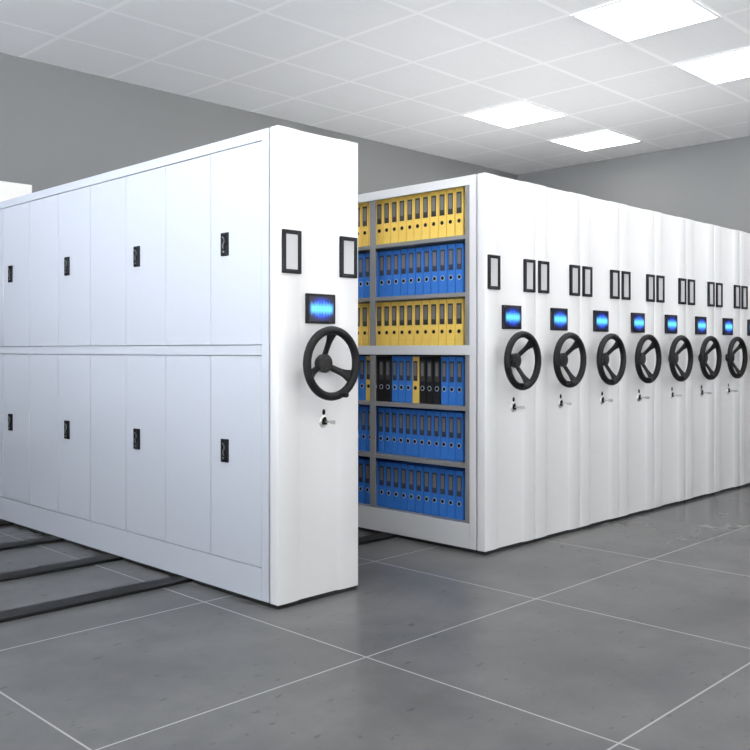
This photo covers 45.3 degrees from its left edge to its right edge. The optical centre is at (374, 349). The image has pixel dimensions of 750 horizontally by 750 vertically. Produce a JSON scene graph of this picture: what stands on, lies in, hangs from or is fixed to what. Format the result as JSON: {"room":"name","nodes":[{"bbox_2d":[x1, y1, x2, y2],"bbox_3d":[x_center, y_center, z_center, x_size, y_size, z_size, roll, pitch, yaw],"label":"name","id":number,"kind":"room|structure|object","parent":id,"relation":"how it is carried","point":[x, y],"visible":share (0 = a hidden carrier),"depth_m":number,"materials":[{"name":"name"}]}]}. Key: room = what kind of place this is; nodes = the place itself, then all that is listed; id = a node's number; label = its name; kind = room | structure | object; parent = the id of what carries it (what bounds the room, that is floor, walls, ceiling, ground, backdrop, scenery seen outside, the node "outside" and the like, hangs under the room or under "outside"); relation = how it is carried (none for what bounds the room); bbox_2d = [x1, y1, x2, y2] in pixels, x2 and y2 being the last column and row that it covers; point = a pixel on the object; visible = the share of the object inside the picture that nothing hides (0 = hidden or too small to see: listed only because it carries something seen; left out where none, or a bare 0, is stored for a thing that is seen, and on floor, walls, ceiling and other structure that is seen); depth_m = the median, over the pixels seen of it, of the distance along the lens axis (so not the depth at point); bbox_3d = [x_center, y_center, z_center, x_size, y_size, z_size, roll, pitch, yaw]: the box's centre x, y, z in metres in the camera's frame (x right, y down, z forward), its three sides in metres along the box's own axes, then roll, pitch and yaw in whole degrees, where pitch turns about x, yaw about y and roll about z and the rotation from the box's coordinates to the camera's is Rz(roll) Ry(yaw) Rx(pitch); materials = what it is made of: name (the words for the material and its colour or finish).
{"room":"archive storage room","nodes":[
{"label":"archive storage room","id":0,"kind":"room"},
{"bbox_2d":[0,53,516,194],"bbox_3d":[-2.442,-0.571,8.027,0.150,3.698,12.700,0,0,45],"label":"wall","id":1,"kind":"structure","parent":0,"point":[59,125],"depth_m":8.01,"materials":[{"name":"grey paint"}]},
{"bbox_2d":[0,485,749,749],"bbox_3d":[1.136,1.378,4.498,10.200,0.200,12.700,0,0,45],"label":"floor","id":2,"kind":"structure","parent":0,"point":[632,632],"depth_m":3.78,"materials":[{"name":"grey tile"}]},
{"bbox_2d":[0,536,63,550],"bbox_3d":[-1.370,1.269,6.828,0.130,0.018,10.600,0,0,45],"label":"rail","id":3,"kind":"object","parent":2,"relation":"on","point":[50,539],"visible":0.02,"depth_m":5.88,"materials":[{"name":"black metal"}]},
{"bbox_2d":[0,554,122,581],"bbox_3d":[-0.821,1.269,6.288,0.130,0.018,10.600,0,0,45],"label":"rail","id":4,"kind":"object","parent":2,"relation":"on","point":[7,576],"visible":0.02,"depth_m":5.22,"materials":[{"name":"black metal"}]},
{"bbox_2d":[0,125,359,608],"bbox_3d":[-1.556,0.086,5.852,3.862,2.380,0.562,0,0,45],"label":"tall cabinet","id":5,"kind":"object","parent":2,"relation":"on","point":[180,358],"visible":1,"depth_m":4.90,"materials":[{"name":"white metal"}]},
{"bbox_2d":[0,181,31,201],"bbox_3d":[-2.886,-1.202,7.050,0.240,0.195,0.290,0,0,45],"label":"storage box","id":6,"kind":"object","parent":5,"relation":"on","point":[8,190],"visible":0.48,"depth_m":6.96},
{"bbox_2d":[0,532,398,622],"bbox_3d":[-0.294,1.269,5.768,0.130,0.018,10.600,0,0,45],"label":"rail","id":7,"kind":"object","parent":2,"relation":"on","point":[56,605],"visible":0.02,"depth_m":4.62,"materials":[{"name":"black metal"}]},
{"bbox_2d":[358,173,540,554],"bbox_3d":[-0.393,0.086,7.031,3.862,2.380,0.548,0,0,45],"label":"shelving unit","id":8,"kind":"object","parent":2,"relation":"on","point":[501,351],"visible":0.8,"depth_m":5.77,"materials":[{"name":"white paint"}]},
{"bbox_2d":[358,203,361,246],"bbox_3d":[-0.043,-0.897,6.577,0.067,0.326,0.238,0,0,45],"label":"ring binder","id":9,"kind":"object","parent":8,"relation":"in","point":[359,204],"visible":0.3,"depth_m":6.48,"materials":[{"name":"yellow"}]},
{"bbox_2d":[358,253,364,297],"bbox_3d":[-0.020,-0.532,6.558,0.065,0.326,0.238,0,0,45],"label":"ring binder","id":10,"kind":"object","parent":8,"relation":"in","point":[361,257],"visible":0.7,"depth_m":6.47,"materials":[{"name":"blue"}]},
{"bbox_2d":[360,356,365,399],"bbox_3d":[-0.011,0.203,6.547,0.059,0.316,0.238,0,0,45],"label":"ring binder","id":11,"kind":"object","parent":8,"relation":"in","point":[362,358],"visible":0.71,"depth_m":6.46,"materials":[{"name":"blue"}]},
{"bbox_2d":[358,457,369,502],"bbox_3d":[-0.021,0.945,6.557,0.065,0.316,0.238,0,0,45],"label":"ring binder","id":12,"kind":"object","parent":8,"relation":"in","point":[361,462],"visible":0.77,"depth_m":6.47,"materials":[{"name":"blue"}]},
{"bbox_2d":[362,202,368,245],"bbox_3d":[0.009,-0.897,6.527,0.067,0.326,0.238,0,0,45],"label":"ring binder","id":13,"kind":"object","parent":8,"relation":"in","point":[365,206],"visible":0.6,"depth_m":6.44,"materials":[{"name":"yellow"}]},
{"bbox_2d":[362,303,368,345],"bbox_3d":[0.009,-0.177,6.527,0.067,0.316,0.238,0,0,45],"label":"ring binder","id":14,"kind":"object","parent":8,"relation":"in","point":[365,306],"visible":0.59,"depth_m":6.44,"materials":[{"name":"yellow"}]},
{"bbox_2d":[365,253,369,297],"bbox_3d":[0.029,-0.532,6.508,0.065,0.326,0.238,0,0,45],"label":"ring binder","id":15,"kind":"object","parent":8,"relation":"in","point":[367,255],"visible":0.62,"depth_m":6.42,"materials":[{"name":"blue"}]},
{"bbox_2d":[366,356,369,400],"bbox_3d":[0.035,0.203,6.503,0.059,0.316,0.238,0,0,45],"label":"ring binder","id":16,"kind":"object","parent":8,"relation":"in","point":[367,357],"visible":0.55,"depth_m":6.42,"materials":[{"name":"yellow"}]},
{"bbox_2d":[361,406,376,450],"bbox_3d":[0.001,0.567,6.536,0.059,0.316,0.238,0,0,45],"label":"ring binder","id":17,"kind":"object","parent":8,"relation":"in","point":[363,409],"visible":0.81,"depth_m":6.45,"materials":[{"name":"blue"}]},
{"bbox_2d":[365,458,381,503],"bbox_3d":[0.029,0.945,6.507,0.065,0.316,0.238,0,0,45],"label":"ring binder","id":18,"kind":"object","parent":8,"relation":"in","point":[367,461],"visible":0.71,"depth_m":6.43,"materials":[{"name":"blue"}]},
{"bbox_2d":[367,406,389,450],"bbox_3d":[0.046,0.567,6.490,0.059,0.316,0.238,0,0,45],"label":"ring binder","id":19,"kind":"object","parent":8,"relation":"in","point":[377,407],"visible":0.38,"depth_m":6.42,"materials":[{"name":"blue"}]},
{"bbox_2d":[376,200,383,244],"bbox_3d":[0.113,-0.897,6.426,0.067,0.326,0.238,0,0,45],"label":"ring binder","id":20,"kind":"object","parent":8,"relation":"in","point":[379,203],"visible":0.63,"depth_m":6.34,"materials":[{"name":"yellow"}]},
{"bbox_2d":[376,302,383,345],"bbox_3d":[0.112,-0.177,6.425,0.067,0.316,0.238,0,0,45],"label":"ring binder","id":21,"kind":"object","parent":8,"relation":"in","point":[379,306],"visible":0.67,"depth_m":6.33,"materials":[{"name":"yellow"}]},
{"bbox_2d":[379,356,384,400],"bbox_3d":[0.126,0.203,6.411,0.059,0.316,0.238,0,0,45],"label":"ring binder","id":22,"kind":"object","parent":8,"relation":"in","point":[381,358],"visible":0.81,"depth_m":6.32,"materials":[{"name":"black"}]},
{"bbox_2d":[379,251,385,296],"bbox_3d":[0.130,-0.532,6.410,0.065,0.326,0.238,0,0,45],"label":"ring binder","id":23,"kind":"object","parent":8,"relation":"in","point":[382,255],"visible":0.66,"depth_m":6.32,"materials":[{"name":"blue"}]},
{"bbox_2d":[378,407,395,452],"bbox_3d":[0.124,0.567,6.413,0.059,0.316,0.238,0,0,45],"label":"ring binder","id":24,"kind":"object","parent":8,"relation":"in","point":[381,411],"visible":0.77,"depth_m":6.33,"materials":[{"name":"blue"}]},
{"bbox_2d":[384,198,390,243],"bbox_3d":[0.164,-0.897,6.374,0.067,0.326,0.238,0,0,45],"label":"ring binder","id":25,"kind":"object","parent":8,"relation":"in","point":[387,202],"visible":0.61,"depth_m":6.29,"materials":[{"name":"yellow"}]},
{"bbox_2d":[384,302,390,345],"bbox_3d":[0.164,-0.177,6.375,0.067,0.316,0.238,0,0,45],"label":"ring binder","id":26,"kind":"object","parent":8,"relation":"in","point":[387,305],"visible":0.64,"depth_m":6.29,"materials":[{"name":"yellow"}]},
{"bbox_2d":[385,356,391,401],"bbox_3d":[0.172,0.203,6.366,0.059,0.316,0.238,0,0,45],"label":"ring binder","id":27,"kind":"object","parent":8,"relation":"in","point":[388,359],"visible":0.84,"depth_m":6.28,"materials":[{"name":"black"}]},
{"bbox_2d":[379,460,398,506],"bbox_3d":[0.129,0.945,6.409,0.065,0.316,0.238,0,0,45],"label":"ring binder","id":28,"kind":"object","parent":8,"relation":"in","point":[382,464],"visible":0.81,"depth_m":6.32,"materials":[{"name":"blue"}]},
{"bbox_2d":[386,250,392,296],"bbox_3d":[0.180,-0.532,6.361,0.065,0.326,0.238,0,0,45],"label":"ring binder","id":29,"kind":"object","parent":8,"relation":"in","point":[389,254],"visible":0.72,"depth_m":6.27,"materials":[{"name":"blue"}]},
{"bbox_2d":[391,197,398,242],"bbox_3d":[0.216,-0.897,6.324,0.067,0.326,0.238,0,0,45],"label":"ring binder","id":30,"kind":"object","parent":8,"relation":"in","point":[394,201],"visible":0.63,"depth_m":6.23,"materials":[{"name":"yellow"}]},
{"bbox_2d":[391,302,398,345],"bbox_3d":[0.215,-0.177,6.323,0.067,0.316,0.238,0,0,45],"label":"ring binder","id":31,"kind":"object","parent":8,"relation":"in","point":[394,305],"visible":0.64,"depth_m":6.23,"materials":[{"name":"yellow"}]},
{"bbox_2d":[386,461,404,507],"bbox_3d":[0.178,0.945,6.359,0.065,0.316,0.238,0,0,45],"label":"ring binder","id":32,"kind":"object","parent":8,"relation":"in","point":[389,465],"visible":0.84,"depth_m":6.27,"materials":[{"name":"blue"}]},
{"bbox_2d":[392,356,398,401],"bbox_3d":[0.219,0.203,6.322,0.059,0.316,0.238,0,0,45],"label":"ring binder","id":33,"kind":"object","parent":8,"relation":"in","point":[395,359],"visible":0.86,"depth_m":6.23,"materials":[{"name":"blue"}]},
{"bbox_2d":[385,407,406,453],"bbox_3d":[0.170,0.567,6.368,0.059,0.316,0.238,0,0,45],"label":"ring binder","id":34,"kind":"object","parent":8,"relation":"in","point":[388,411],"visible":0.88,"depth_m":6.28,"materials":[{"name":"blue"}]},
{"bbox_2d":[393,250,400,295],"bbox_3d":[0.229,-0.532,6.310,0.065,0.326,0.238,0,0,45],"label":"ring binder","id":35,"kind":"object","parent":8,"relation":"in","point":[396,253],"visible":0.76,"depth_m":6.22,"materials":[{"name":"blue"}]},
{"bbox_2d":[392,408,405,454],"bbox_3d":[0.216,0.567,6.323,0.059,0.316,0.238,0,0,45],"label":"ring binder","id":36,"kind":"object","parent":8,"relation":"in","point":[394,410],"visible":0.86,"depth_m":6.24,"materials":[{"name":"blue"}]},
{"bbox_2d":[393,461,410,509],"bbox_3d":[0.229,0.945,6.311,0.065,0.316,0.238,0,0,45],"label":"ring binder","id":37,"kind":"object","parent":8,"relation":"in","point":[396,466],"visible":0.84,"depth_m":6.22,"materials":[{"name":"blue"}]},
{"bbox_2d":[399,301,405,345],"bbox_3d":[0.268,-0.177,6.274,0.067,0.316,0.238,0,0,45],"label":"ring binder","id":38,"kind":"object","parent":8,"relation":"in","point":[402,304],"visible":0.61,"depth_m":6.19,"materials":[{"name":"yellow"}]},
{"bbox_2d":[399,196,406,241],"bbox_3d":[0.268,-0.897,6.274,0.067,0.326,0.238,0,0,45],"label":"ring binder","id":39,"kind":"object","parent":8,"relation":"in","point":[403,199],"visible":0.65,"depth_m":6.18,"materials":[{"name":"yellow"}]},
{"bbox_2d":[399,356,407,401],"bbox_3d":[0.265,0.203,6.277,0.059,0.316,0.238,0,0,45],"label":"ring binder","id":40,"kind":"object","parent":8,"relation":"in","point":[402,359],"visible":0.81,"depth_m":6.19,"materials":[{"name":"blue"}]},
{"bbox_2d":[401,249,407,295],"bbox_3d":[0.279,-0.532,6.261,0.065,0.326,0.238,0,0,45],"label":"ring binder","id":41,"kind":"object","parent":8,"relation":"in","point":[404,252],"visible":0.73,"depth_m":6.17,"materials":[{"name":"blue"}]},
{"bbox_2d":[398,408,418,454],"bbox_3d":[0.262,0.567,6.278,0.059,0.316,0.238,0,0,45],"label":"ring binder","id":42,"kind":"object","parent":8,"relation":"in","point":[401,412],"visible":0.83,"depth_m":6.19,"materials":[{"name":"blue"}]},
{"bbox_2d":[401,462,417,510],"bbox_3d":[0.280,0.945,6.262,0.065,0.316,0.238,0,0,45],"label":"ring binder","id":43,"kind":"object","parent":8,"relation":"in","point":[404,467],"visible":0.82,"depth_m":6.17,"materials":[{"name":"blue"}]},
{"bbox_2d":[406,301,413,345],"bbox_3d":[0.319,-0.177,6.222,0.067,0.316,0.238,0,0,45],"label":"ring binder","id":44,"kind":"object","parent":8,"relation":"in","point":[409,304],"visible":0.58,"depth_m":6.13,"materials":[{"name":"yellow"}]},
{"bbox_2d":[407,195,413,240],"bbox_3d":[0.320,-0.897,6.223,0.067,0.326,0.238,0,0,45],"label":"ring binder","id":45,"kind":"object","parent":8,"relation":"in","point":[410,198],"visible":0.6,"depth_m":6.13,"materials":[{"name":"yellow"}]},
{"bbox_2d":[358,450,464,467],"bbox_3d":[-0.540,0.739,7.039,3.600,0.026,0.337,0,0,45],"label":"shelf","id":46,"kind":"object","parent":8,"relation":"attached to","point":[373,454],"depth_m":6.06,"materials":[{"name":"grey metal"}]},
{"bbox_2d":[358,400,464,410],"bbox_3d":[-0.540,0.375,7.039,3.600,0.026,0.337,0,0,45],"label":"shelf","id":47,"kind":"object","parent":8,"relation":"attached to","point":[373,403],"depth_m":6.07,"materials":[{"name":"grey metal"}]},
{"bbox_2d":[358,292,464,303],"bbox_3d":[-0.540,-0.355,7.039,3.600,0.026,0.337,0,0,45],"label":"shelf","id":48,"kind":"object","parent":8,"relation":"attached to","point":[373,299],"depth_m":6.08,"materials":[{"name":"grey metal"}]},
{"bbox_2d":[358,235,464,253],"bbox_3d":[-0.540,-0.720,7.039,3.600,0.026,0.337,0,0,45],"label":"shelf","id":49,"kind":"object","parent":8,"relation":"attached to","point":[373,248],"depth_m":6.07,"materials":[{"name":"grey metal"}]},
{"bbox_2d":[408,248,415,294],"bbox_3d":[0.329,-0.532,6.212,0.065,0.326,0.238,0,0,45],"label":"ring binder","id":50,"kind":"object","parent":8,"relation":"in","point":[411,251],"visible":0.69,"depth_m":6.12,"materials":[{"name":"blue"}]},
{"bbox_2d":[358,503,467,523],"bbox_3d":[-0.539,1.114,7.041,3.600,0.020,0.333,0,0,45],"label":"shelf","id":51,"kind":"object","parent":8,"relation":"attached to","point":[371,509],"depth_m":6.07,"materials":[{"name":"white metal"}]},
{"bbox_2d":[406,356,420,402],"bbox_3d":[0.311,0.203,6.232,0.059,0.316,0.238,0,0,45],"label":"ring binder","id":52,"kind":"object","parent":8,"relation":"in","point":[409,360],"visible":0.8,"depth_m":6.14,"materials":[{"name":"blue"}]},
{"bbox_2d":[405,408,422,455],"bbox_3d":[0.309,0.567,6.234,0.059,0.316,0.238,0,0,45],"label":"ring binder","id":53,"kind":"object","parent":8,"relation":"in","point":[408,412],"visible":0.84,"depth_m":6.15,"materials":[{"name":"blue"}]},
{"bbox_2d":[408,463,424,511],"bbox_3d":[0.330,0.945,6.213,0.065,0.316,0.238,0,0,45],"label":"ring binder","id":54,"kind":"object","parent":8,"relation":"in","point":[411,468],"visible":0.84,"depth_m":6.12,"materials":[{"name":"blue"}]},
{"bbox_2d":[414,193,421,239],"bbox_3d":[0.370,-0.897,6.171,0.067,0.326,0.238,0,0,45],"label":"ring binder","id":55,"kind":"object","parent":8,"relation":"in","point":[417,197],"visible":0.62,"depth_m":6.08,"materials":[{"name":"yellow"}]},
{"bbox_2d":[414,300,421,345],"bbox_3d":[0.370,-0.177,6.171,0.067,0.316,0.238,0,0,45],"label":"ring binder","id":56,"kind":"object","parent":8,"relation":"in","point":[417,304],"visible":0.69,"depth_m":6.08,"materials":[{"name":"yellow"}]},
{"bbox_2d":[416,247,423,294],"bbox_3d":[0.379,-0.532,6.163,0.065,0.326,0.238,0,0,45],"label":"ring binder","id":57,"kind":"object","parent":8,"relation":"in","point":[420,250],"visible":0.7,"depth_m":6.07,"materials":[{"name":"blue"}]},
{"bbox_2d":[412,409,430,456],"bbox_3d":[0.353,0.567,6.187,0.059,0.316,0.238,0,0,45],"label":"ring binder","id":58,"kind":"object","parent":8,"relation":"in","point":[415,413],"visible":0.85,"depth_m":6.10,"materials":[{"name":"blue"}]},
{"bbox_2d":[413,356,434,402],"bbox_3d":[0.357,0.203,6.186,0.059,0.316,0.238,0,0,45],"label":"ring binder","id":59,"kind":"object","parent":8,"relation":"in","point":[416,360],"visible":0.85,"depth_m":6.10,"materials":[{"name":"yellow"}]},
{"bbox_2d":[416,464,432,512],"bbox_3d":[0.379,0.945,6.162,0.065,0.316,0.238,0,0,45],"label":"ring binder","id":60,"kind":"object","parent":8,"relation":"in","point":[419,469],"visible":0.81,"depth_m":6.08,"materials":[{"name":"blue"}]},
{"bbox_2d":[422,192,429,239],"bbox_3d":[0.421,-0.897,6.120,0.067,0.326,0.238,0,0,45],"label":"ring binder","id":61,"kind":"object","parent":8,"relation":"in","point":[425,196],"visible":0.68,"depth_m":6.03,"materials":[{"name":"yellow"}]},
{"bbox_2d":[422,300,429,344],"bbox_3d":[0.422,-0.177,6.121,0.067,0.316,0.238,0,0,45],"label":"ring binder","id":62,"kind":"object","parent":8,"relation":"in","point":[425,303],"visible":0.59,"depth_m":6.03,"materials":[{"name":"yellow"}]},
{"bbox_2d":[424,246,430,293],"bbox_3d":[0.429,-0.532,6.114,0.065,0.326,0.238,0,0,45],"label":"ring binder","id":63,"kind":"object","parent":8,"relation":"in","point":[427,250],"visible":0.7,"depth_m":6.02,"materials":[{"name":"blue"}]},
{"bbox_2d":[419,409,439,457],"bbox_3d":[0.399,0.567,6.142,0.059,0.316,0.238,0,0,45],"label":"ring binder","id":64,"kind":"object","parent":8,"relation":"in","point":[422,413],"visible":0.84,"depth_m":6.06,"materials":[{"name":"blue"}]},
{"bbox_2d":[423,465,440,514],"bbox_3d":[0.429,0.945,6.113,0.065,0.316,0.238,0,0,45],"label":"ring binder","id":65,"kind":"object","parent":8,"relation":"in","point":[427,469],"visible":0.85,"depth_m":6.03,"materials":[{"name":"blue"}]},
{"bbox_2d":[420,356,447,403],"bbox_3d":[0.402,0.203,6.141,0.059,0.316,0.238,0,0,45],"label":"ring binder","id":66,"kind":"object","parent":8,"relation":"in","point":[423,360],"visible":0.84,"depth_m":6.05,"materials":[{"name":"black"}]},
{"bbox_2d":[430,191,438,238],"bbox_3d":[0.473,-0.897,6.069,0.067,0.326,0.238,0,0,45],"label":"ring binder","id":67,"kind":"object","parent":8,"relation":"in","point":[434,195],"visible":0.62,"depth_m":5.98,"materials":[{"name":"yellow"}]},
{"bbox_2d":[430,300,438,344],"bbox_3d":[0.473,-0.177,6.069,0.067,0.316,0.238,0,0,45],"label":"ring binder","id":68,"kind":"object","parent":8,"relation":"in","point":[434,304],"visible":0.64,"depth_m":5.98,"materials":[{"name":"yellow"}]},
{"bbox_2d":[426,410,443,458],"bbox_3d":[0.445,0.567,6.097,0.059,0.316,0.238,0,0,45],"label":"ring binder","id":69,"kind":"object","parent":8,"relation":"in","point":[429,414],"visible":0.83,"depth_m":6.01,"materials":[{"name":"blue"}]},
{"bbox_2d":[431,245,438,293],"bbox_3d":[0.479,-0.532,6.064,0.065,0.326,0.238,0,0,45],"label":"ring binder","id":70,"kind":"object","parent":8,"relation":"in","point":[434,249],"visible":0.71,"depth_m":5.98,"materials":[{"name":"blue"}]},
{"bbox_2d":[434,357,440,403],"bbox_3d":[0.493,0.203,6.050,0.059,0.316,0.238,0,0,45],"label":"ring binder","id":71,"kind":"object","parent":8,"relation":"in","point":[437,360],"visible":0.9,"depth_m":5.96,"materials":[{"name":"black"}]},
{"bbox_2d":[427,356,448,403],"bbox_3d":[0.447,0.203,6.095,0.059,0.316,0.238,0,0,45],"label":"ring binder","id":72,"kind":"object","parent":8,"relation":"in","point":[430,360],"visible":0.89,"depth_m":6.00,"materials":[{"name":"black"}]},
{"bbox_2d":[431,466,449,515],"bbox_3d":[0.478,0.945,6.064,0.065,0.316,0.238,0,0,45],"label":"ring binder","id":73,"kind":"object","parent":8,"relation":"in","point":[434,470],"visible":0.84,"depth_m":5.98,"materials":[{"name":"blue"}]},
{"bbox_2d":[439,189,446,237],"bbox_3d":[0.525,-0.897,6.019,0.067,0.326,0.238,0,0,45],"label":"ring binder","id":74,"kind":"object","parent":8,"relation":"in","point":[442,193],"visible":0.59,"depth_m":5.93,"materials":[{"name":"yellow"}]},
{"bbox_2d":[439,299,446,344],"bbox_3d":[0.525,-0.177,6.019,0.067,0.316,0.238,0,0,45],"label":"ring binder","id":75,"kind":"object","parent":8,"relation":"in","point":[442,302],"visible":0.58,"depth_m":5.93,"materials":[{"name":"yellow"}]},
{"bbox_2d":[439,245,447,293],"bbox_3d":[0.528,-0.532,6.014,0.065,0.326,0.238,0,0,45],"label":"ring binder","id":76,"kind":"object","parent":8,"relation":"in","point":[443,249],"visible":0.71,"depth_m":5.92,"materials":[{"name":"blue plastic"}]},
{"bbox_2d":[441,357,448,404],"bbox_3d":[0.539,0.203,6.004,0.059,0.316,0.238,0,0,45],"label":"ring binder","id":77,"kind":"object","parent":8,"relation":"in","point":[444,360],"visible":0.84,"depth_m":5.92,"materials":[{"name":"blue"}]},
{"bbox_2d":[434,410,455,458],"bbox_3d":[0.492,0.567,6.053,0.059,0.316,0.238,0,0,45],"label":"ring binder","id":78,"kind":"object","parent":8,"relation":"in","point":[437,414],"visible":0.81,"depth_m":5.96,"materials":[{"name":"blue"}]},
{"bbox_2d":[439,467,457,516],"bbox_3d":[0.529,0.945,6.015,0.065,0.316,0.238,0,0,45],"label":"ring binder","id":79,"kind":"object","parent":8,"relation":"in","point":[442,471],"visible":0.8,"depth_m":5.93,"materials":[{"name":"blue"}]},
{"bbox_2d":[441,411,457,459],"bbox_3d":[0.537,0.567,6.006,0.059,0.316,0.238,0,0,45],"label":"ring binder","id":80,"kind":"object","parent":8,"relation":"in","point":[444,415],"visible":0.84,"depth_m":5.92,"materials":[{"name":"blue"}]},
{"bbox_2d":[447,188,454,236],"bbox_3d":[0.576,-0.897,5.967,0.067,0.326,0.238,0,0,45],"label":"ring binder","id":81,"kind":"object","parent":8,"relation":"in","point":[451,191],"visible":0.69,"depth_m":5.88,"materials":[{"name":"yellow"}]},
{"bbox_2d":[447,299,454,344],"bbox_3d":[0.576,-0.177,5.967,0.067,0.316,0.238,0,0,45],"label":"ring binder","id":82,"kind":"object","parent":8,"relation":"in","point":[450,302],"visible":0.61,"depth_m":5.88,"materials":[{"name":"yellow"}]},
{"bbox_2d":[448,244,455,292],"bbox_3d":[0.580,-0.532,5.966,0.065,0.326,0.238,0,0,45],"label":"ring binder","id":83,"kind":"object","parent":8,"relation":"in","point":[451,247],"visible":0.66,"depth_m":5.88,"materials":[{"name":"blue"}]},
{"bbox_2d":[449,357,455,404],"bbox_3d":[0.585,0.203,5.959,0.059,0.316,0.238,0,0,45],"label":"ring binder","id":84,"kind":"object","parent":8,"relation":"in","point":[452,360],"visible":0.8,"depth_m":5.87,"materials":[{"name":"blue"}]},
{"bbox_2d":[447,468,464,518],"bbox_3d":[0.579,0.945,5.965,0.065,0.316,0.238,0,0,45],"label":"ring binder","id":85,"kind":"object","parent":8,"relation":"in","point":[451,473],"visible":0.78,"depth_m":5.88,"materials":[{"name":"blue"}]},
{"bbox_2d":[448,411,464,460],"bbox_3d":[0.582,0.567,5.961,0.059,0.316,0.238,0,0,45],"label":"ring binder","id":86,"kind":"object","parent":8,"relation":"in","point":[451,415],"visible":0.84,"depth_m":5.88,"materials":[{"name":"blue"}]},
{"bbox_2d":[455,186,464,235],"bbox_3d":[0.628,-0.897,5.917,0.067,0.326,0.238,0,0,45],"label":"ring binder","id":87,"kind":"object","parent":8,"relation":"in","point":[459,191],"visible":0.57,"depth_m":5.83,"materials":[{"name":"yellow plastic"}]},
{"bbox_2d":[455,298,464,344],"bbox_3d":[0.627,-0.177,5.916,0.067,0.316,0.238,0,0,45],"label":"ring binder","id":88,"kind":"object","parent":8,"relation":"in","point":[459,302],"visible":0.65,"depth_m":5.83,"materials":[{"name":"yellow"}]},
{"bbox_2d":[456,469,464,519],"bbox_3d":[0.629,0.945,5.916,0.065,0.316,0.238,0,0,45],"label":"ring binder","id":89,"kind":"object","parent":8,"relation":"in","point":[460,474],"visible":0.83,"depth_m":5.83,"materials":[{"name":"blue plastic"}]},
{"bbox_2d":[456,412,464,461],"bbox_3d":[0.628,0.567,5.916,0.059,0.316,0.238,0,0,45],"label":"ring binder","id":90,"kind":"object","parent":8,"relation":"in","point":[460,417],"visible":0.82,"depth_m":5.83,"materials":[{"name":"blue plastic"}]},
{"bbox_2d":[456,243,464,292],"bbox_3d":[0.630,-0.532,5.917,0.065,0.326,0.238,0,0,45],"label":"ring binder","id":91,"kind":"object","parent":8,"relation":"in","point":[460,247],"visible":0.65,"depth_m":5.83,"materials":[{"name":"blue"}]},
{"bbox_2d":[456,357,464,405],"bbox_3d":[0.631,0.203,5.914,0.059,0.316,0.238,0,0,45],"label":"ring binder","id":92,"kind":"object","parent":8,"relation":"in","point":[460,361],"visible":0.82,"depth_m":5.82,"materials":[{"name":"blue plastic"}]},
{"bbox_2d":[534,184,586,540],"bbox_3d":[-0.008,0.086,7.422,3.862,2.380,0.548,0,0,45],"label":"tall cabinet","id":93,"kind":"object","parent":2,"relation":"on","point":[557,212],"visible":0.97,"depth_m":6.17,"materials":[{"name":"white metal"}]},
{"bbox_2d":[579,194,625,529],"bbox_3d":[0.378,0.086,7.812,3.862,2.380,0.548,0,0,45],"label":"tall cabinet","id":94,"kind":"object","parent":2,"relation":"on","point":[599,219],"visible":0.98,"depth_m":6.55,"materials":[{"name":"white metal"}]},
{"bbox_2d":[618,203,661,518],"bbox_3d":[0.763,0.086,8.203,3.862,2.380,0.548,0,0,45],"label":"tall cabinet","id":95,"kind":"object","parent":2,"relation":"on","point":[636,225],"visible":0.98,"depth_m":6.94,"materials":[{"name":"white metal"}]},
{"bbox_2d":[653,211,692,509],"bbox_3d":[1.149,0.086,8.594,3.862,2.380,0.548,0,0,45],"label":"tall cabinet","id":96,"kind":"object","parent":2,"relation":"on","point":[670,302],"visible":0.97,"depth_m":7.35,"materials":[{"name":"white metal"}]},
{"bbox_2d":[685,219,721,501],"bbox_3d":[1.534,0.086,8.985,3.862,2.380,0.548,0,0,45],"label":"tall cabinet","id":97,"kind":"object","parent":2,"relation":"on","point":[700,305],"visible":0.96,"depth_m":7.74,"materials":[{"name":"white metal"}]},
{"bbox_2d":[713,225,747,493],"bbox_3d":[1.920,0.086,9.376,3.862,2.380,0.548,0,0,45],"label":"tall cabinet","id":98,"kind":"object","parent":2,"relation":"on","point":[727,307],"visible":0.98,"depth_m":8.13,"materials":[{"name":"white metal"}]},
{"bbox_2d":[739,231,749,487],"bbox_3d":[2.305,0.086,9.767,3.862,2.380,0.548,0,0,45],"label":"tall cabinet","id":99,"kind":"object","parent":2,"relation":"on","point":[744,237],"visible":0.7,"depth_m":8.40,"materials":[{"name":"white metal"}]},
{"bbox_2d":[0,0,749,174],"bbox_3d":[1.136,-2.520,4.498,10.200,0.200,12.700,0,0,45],"label":"ceiling","id":100,"kind":"structure","parent":0,"point":[400,73],"depth_m":7.64,"materials":[{"name":"tile"}]},
{"bbox_2d":[461,100,567,128],"bbox_3d":[1.433,-2.414,9.230,0.766,0.012,0.791,0,0,45],"label":"recessed light","id":101,"kind":"object","parent":100,"relation":"in","point":[521,112],"visible":1,"depth_m":9.20,"materials":[{"name":"white plastic"}]},
{"bbox_2d":[548,128,642,151],"bbox_3d":[2.544,-2.414,10.357,0.766,0.012,0.791,0,0,45],"label":"recessed light","id":102,"kind":"object","parent":100,"relation":"in","point":[604,138],"visible":1,"depth_m":10.34,"materials":[{"name":"white plastic"}]},
{"bbox_2d":[570,0,720,42],"bbox_3d":[1.959,-2.414,6.490,0.766,0.012,0.791,0,0,45],"label":"recessed light","id":103,"kind":"object","parent":100,"relation":"in","point":[626,21],"visible":1,"depth_m":6.50,"materials":[{"name":"white plastic"}]},
{"bbox_2d":[672,46,749,84],"bbox_3d":[3.070,-2.414,7.617,0.766,0.012,0.791,0,0,45],"label":"recessed light","id":104,"kind":"object","parent":100,"relation":"in","point":[732,65],"visible":1,"depth_m":7.64,"materials":[{"name":"white plastic"}]},
{"bbox_2d":[517,136,749,232],"bbox_3d":[5.542,-0.571,8.966,9.900,3.698,0.150,0,0,45],"label":"wall","id":105,"kind":"structure","parent":0,"point":[709,183],"depth_m":10.75,"materials":[{"name":"grey paint"}]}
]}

